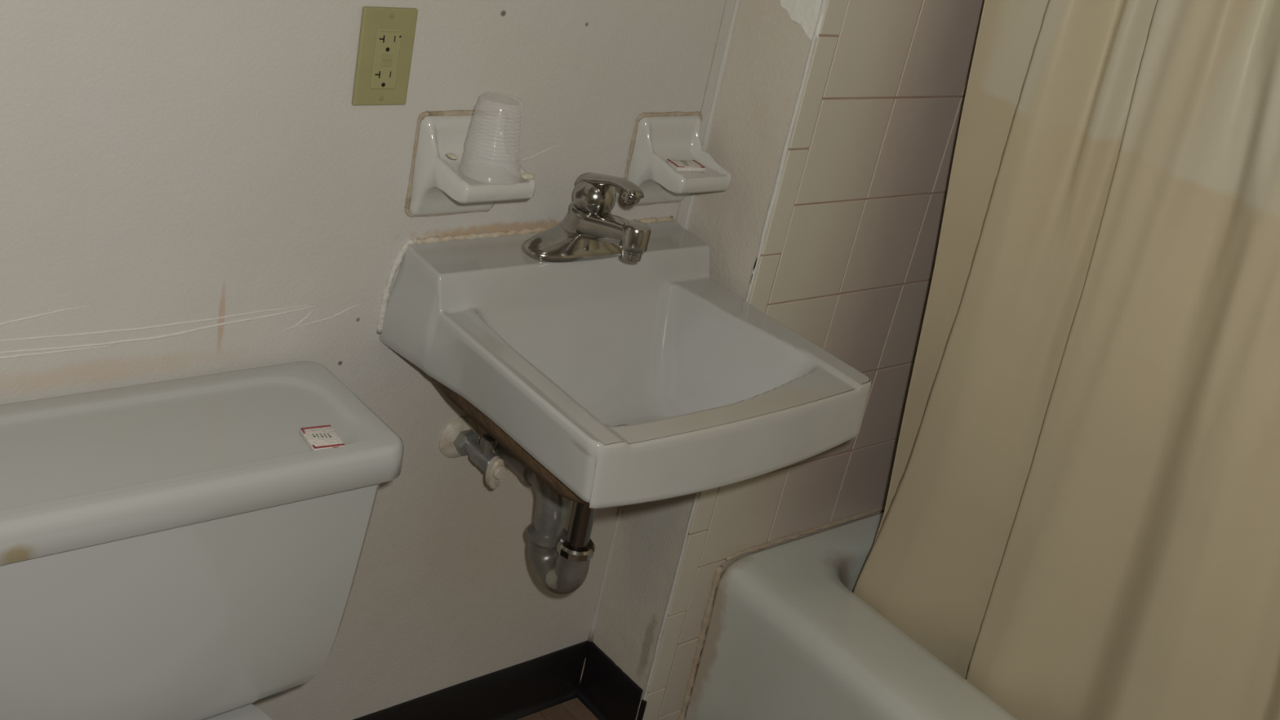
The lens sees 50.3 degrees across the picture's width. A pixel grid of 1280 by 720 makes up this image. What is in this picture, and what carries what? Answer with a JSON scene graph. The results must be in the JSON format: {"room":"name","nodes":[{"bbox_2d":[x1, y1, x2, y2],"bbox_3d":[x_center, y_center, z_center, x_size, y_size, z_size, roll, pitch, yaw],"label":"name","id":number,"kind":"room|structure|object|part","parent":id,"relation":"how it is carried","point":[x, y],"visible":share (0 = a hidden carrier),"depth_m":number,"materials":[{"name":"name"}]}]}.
{"room":"bathroom","nodes":[
{"label":"bathroom","id":0,"kind":"room"},
{"bbox_2d":[0,0,735,719],"bbox_3d":[-0.558,-0.389,1.332,1.820,2.420,0.062,-10,33,-40],"label":"wall","id":1,"kind":"structure","parent":0,"point":[188,188],"depth_m":1.61,"materials":[{"name":"paint"}]},
{"bbox_2d":[351,6,417,105],"bbox_3d":[-0.292,-0.347,1.565,0.070,0.114,0.009,-10,33,-40],"label":"wall outlet","id":2,"kind":"object","parent":1,"relation":"attached to","point":[387,34],"visible":1,"depth_m":1.56,"materials":[{"name":"beige plastic"}]},
{"bbox_2d":[369,27,402,88],"bbox_3d":[-0.291,-0.345,1.565,0.033,0.071,0.004,-10,33,-40],"label":"receptacle","id":3,"kind":"object","parent":2,"relation":"attached to","point":[385,43],"depth_m":1.56,"materials":[{"name":"beige plastic"}]},
{"bbox_2d":[404,109,536,217],"bbox_3d":[-0.198,-0.224,1.672,0.134,0.139,0.105,-10,33,-40],"label":"cup holder","id":4,"kind":"object","parent":1,"relation":"attached to","point":[483,174],"visible":1,"depth_m":1.67,"materials":[{"name":"ceramic"}]},
{"bbox_2d":[446,152,457,159],"bbox_3d":[-0.224,-0.244,1.632,0.010,0.005,0.018,-10,33,-40],"label":"soap remnant","id":5,"kind":"object","parent":4,"relation":"in","point":[451,155],"visible":1,"depth_m":1.63,"materials":[{"name":"beige wax"}]},
{"bbox_2d":[520,172,534,180],"bbox_3d":[-0.137,-0.224,1.667,0.020,0.009,0.012,-10,33,-40],"label":"scrap","id":6,"kind":"object","parent":4,"relation":"on","point":[527,175],"visible":1,"depth_m":1.66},
{"bbox_2d":[352,640,589,719],"bbox_3d":[-0.773,0.651,1.787,1.800,0.110,0.016,-10,33,-40],"label":"baseboard","id":7,"kind":"structure","parent":1,"relation":"attached to","point":[524,689],"depth_m":2.26,"materials":[{"name":"black plastic"}]},
{"bbox_2d":[438,415,506,488],"bbox_3d":[-0.202,0.062,1.869,0.113,0.215,0.067,27,29,28],"label":"supply valve","id":8,"kind":"object","parent":1,"relation":"attached to","point":[460,437],"visible":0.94,"depth_m":1.90,"materials":[{"name":"silver metal"}]},
{"bbox_3d":[-0.198,0.154,1.868,0.025,0.048,0.015,-10,33,-40],"label":"handle","id":9,"kind":"part","parent":8,"relation":"part of","materials":[{"name":"white plastic"}]},
{"bbox_2d":[376,215,871,509],"bbox_3d":[-0.015,0.009,1.751,0.486,0.214,0.454,-10,33,-40],"label":"sink","id":10,"kind":"object","parent":1,"relation":"attached to","point":[616,381],"visible":0.97,"depth_m":1.73,"materials":[{"name":"ceramic"}]},
{"bbox_2d":[492,440,595,594],"bbox_3d":[-0.130,0.175,1.930,0.218,0.290,0.073,31,30,34],"label":"trap","id":11,"kind":"object","parent":10,"relation":"attached to","point":[559,559],"visible":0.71,"depth_m":1.91,"materials":[{"name":"silver metal"}]},
{"bbox_3d":[-0.156,0.179,1.958,0.050,0.112,0.151,-13,35,-43],"label":"trap arm","id":12,"kind":"part","parent":11,"relation":"part of","materials":[{"name":"silver metal"}]},
{"bbox_2d":[521,172,651,262],"bbox_3d":[-0.044,-0.182,1.769,0.168,0.125,0.159,-10,33,-40],"label":"faucet","id":13,"kind":"object","parent":10,"relation":"on","point":[589,230],"visible":1,"depth_m":1.76,"materials":[{"name":"silver metal"}]},
{"bbox_3d":[-0.081,-0.161,1.817,0.168,0.032,0.069,-10,33,-40],"label":"plate","id":14,"kind":"part","parent":13,"relation":"part of","materials":[{"name":"silver metal"}]},
{"bbox_3d":[-0.043,-0.169,1.771,0.047,0.054,0.108,-10,33,-40],"label":"spout","id":15,"kind":"part","parent":13,"relation":"part of","materials":[{"name":"silver metal"}]},
{"bbox_3d":[-0.038,-0.222,1.754,0.038,0.039,0.116,-10,33,-40],"label":"lever","id":16,"kind":"part","parent":13,"relation":"part of","materials":[{"name":"silver metal"}]},
{"bbox_3d":[-0.011,-0.207,1.725,0.024,0.024,0.024,-10,33,-40],"label":"lever knob","id":17,"kind":"part","parent":13,"relation":"part of","materials":[{"name":"silver metal"}]},
{"bbox_2d":[618,111,731,206],"bbox_3d":[0.060,-0.262,1.894,0.125,0.139,0.105,-10,33,-40],"label":"soap dish","id":18,"kind":"object","parent":1,"relation":"attached to","point":[657,138],"visible":0.97,"depth_m":1.89,"materials":[{"name":"ceramic"}]},
{"bbox_2d":[666,159,705,172],"bbox_3d":[0.064,-0.268,1.884,0.047,0.007,0.032,-4,29,-31],"label":"soap","id":19,"kind":"object","parent":18,"relation":"on","point":[677,165],"visible":0.96,"depth_m":1.88,"materials":[{"name":"grey paper"}]},
{"bbox_2d":[517,697,598,719],"bbox_3d":[0.074,1.056,1.539,2.780,0.060,1.870,-10,33,-40],"label":"floor","id":20,"kind":"structure","parent":0,"point":[572,709],"depth_m":2.33,"materials":[{"name":"brown"}]},
{"bbox_2d":[0,360,404,719],"bbox_3d":[-0.459,0.521,1.450,0.548,0.749,0.716,-10,33,-40],"label":"toilet","id":21,"kind":"object","parent":20,"relation":"on","point":[179,548],"visible":1,"depth_m":1.47,"materials":[{"name":"ceramic"}]},
{"bbox_3d":[-0.578,0.259,1.537,0.540,0.316,0.201,-10,33,-40],"label":"tank","id":22,"kind":"part","parent":21,"relation":"part of","materials":[{"name":"ceramic"}]},
{"bbox_3d":[-0.539,0.101,1.459,0.548,0.046,0.230,-10,33,-40],"label":"tank lid","id":23,"kind":"part","parent":21,"relation":"part of","materials":[{"name":"ceramic"}]},
{"bbox_3d":[-0.487,0.694,1.519,0.332,0.374,0.675,-10,33,-40],"label":"bowl","id":24,"kind":"part","parent":21,"relation":"part of","materials":[{"name":"ceramic"}]},
{"bbox_2d":[299,424,345,450],"bbox_3d":[-0.355,0.088,1.524,0.037,0.006,0.047,-5,30,-34],"label":"soap","id":25,"kind":"object","parent":21,"relation":"on","point":[323,437],"visible":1,"depth_m":1.52,"materials":[{"name":"grey"}]},
{"bbox_2d":[311,433,332,438],"bbox_3d":[-0.355,0.085,1.524,0.021,0.001,0.010,1,27,-24],"label":"print","id":26,"kind":"object","parent":25,"relation":"on","point":[313,435],"depth_m":1.52,"materials":[{"name":"grey paper"}]},
{"bbox_2d":[677,505,1017,719],"bbox_3d":[0.872,0.778,1.999,0.766,0.364,1.595,-10,33,-40],"label":"bathtub","id":27,"kind":"object","parent":20,"relation":"on","point":[788,636],"visible":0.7,"depth_m":2.14,"materials":[{"name":"ceramic"}]},
{"bbox_2d":[587,0,826,719],"bbox_3d":[0.203,-0.463,1.850,0.066,2.420,0.162,-10,33,-40],"label":"wall","id":28,"kind":"structure","parent":0,"point":[769,46],"depth_m":1.94,"materials":[{"name":"white paint"}]},
{"bbox_2d":[577,641,647,719],"bbox_3d":[-0.052,0.566,2.310,0.016,0.110,0.161,-10,33,-40],"label":"baseboard","id":29,"kind":"structure","parent":28,"relation":"attached to","point":[605,690],"depth_m":2.32,"materials":[{"name":"black plastic"}]},
{"bbox_3d":[-0.002,0.604,2.268,0.005,0.098,0.009,-10,33,-40],"label":"baseboard","id":30,"kind":"part","parent":29,"relation":"part of","materials":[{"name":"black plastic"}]},
{"bbox_2d":[642,0,984,719],"bbox_3d":[0.511,-0.515,2.106,0.859,2.420,0.159,-10,33,-40],"label":"tiled wall","id":31,"kind":"structure","parent":0,"point":[847,260],"depth_m":2.05,"materials":[{"name":"tile"}]},
{"bbox_3d":[1.030,-0.753,1.088,0.025,0.025,1.594,-10,33,-40],"label":"curtain rod","id":32,"kind":"object","parent":31,"relation":"attached to","visible":0},
{"bbox_2d":[853,0,1279,719],"bbox_3d":[0.879,-0.012,1.498,0.178,1.767,1.471,-10,33,-40],"label":"shower curtain","id":33,"kind":"object","parent":32,"relation":"hanging from","point":[1081,518],"visible":0.93,"depth_m":1.80,"materials":[{"name":"beige fabric"}]}
]}

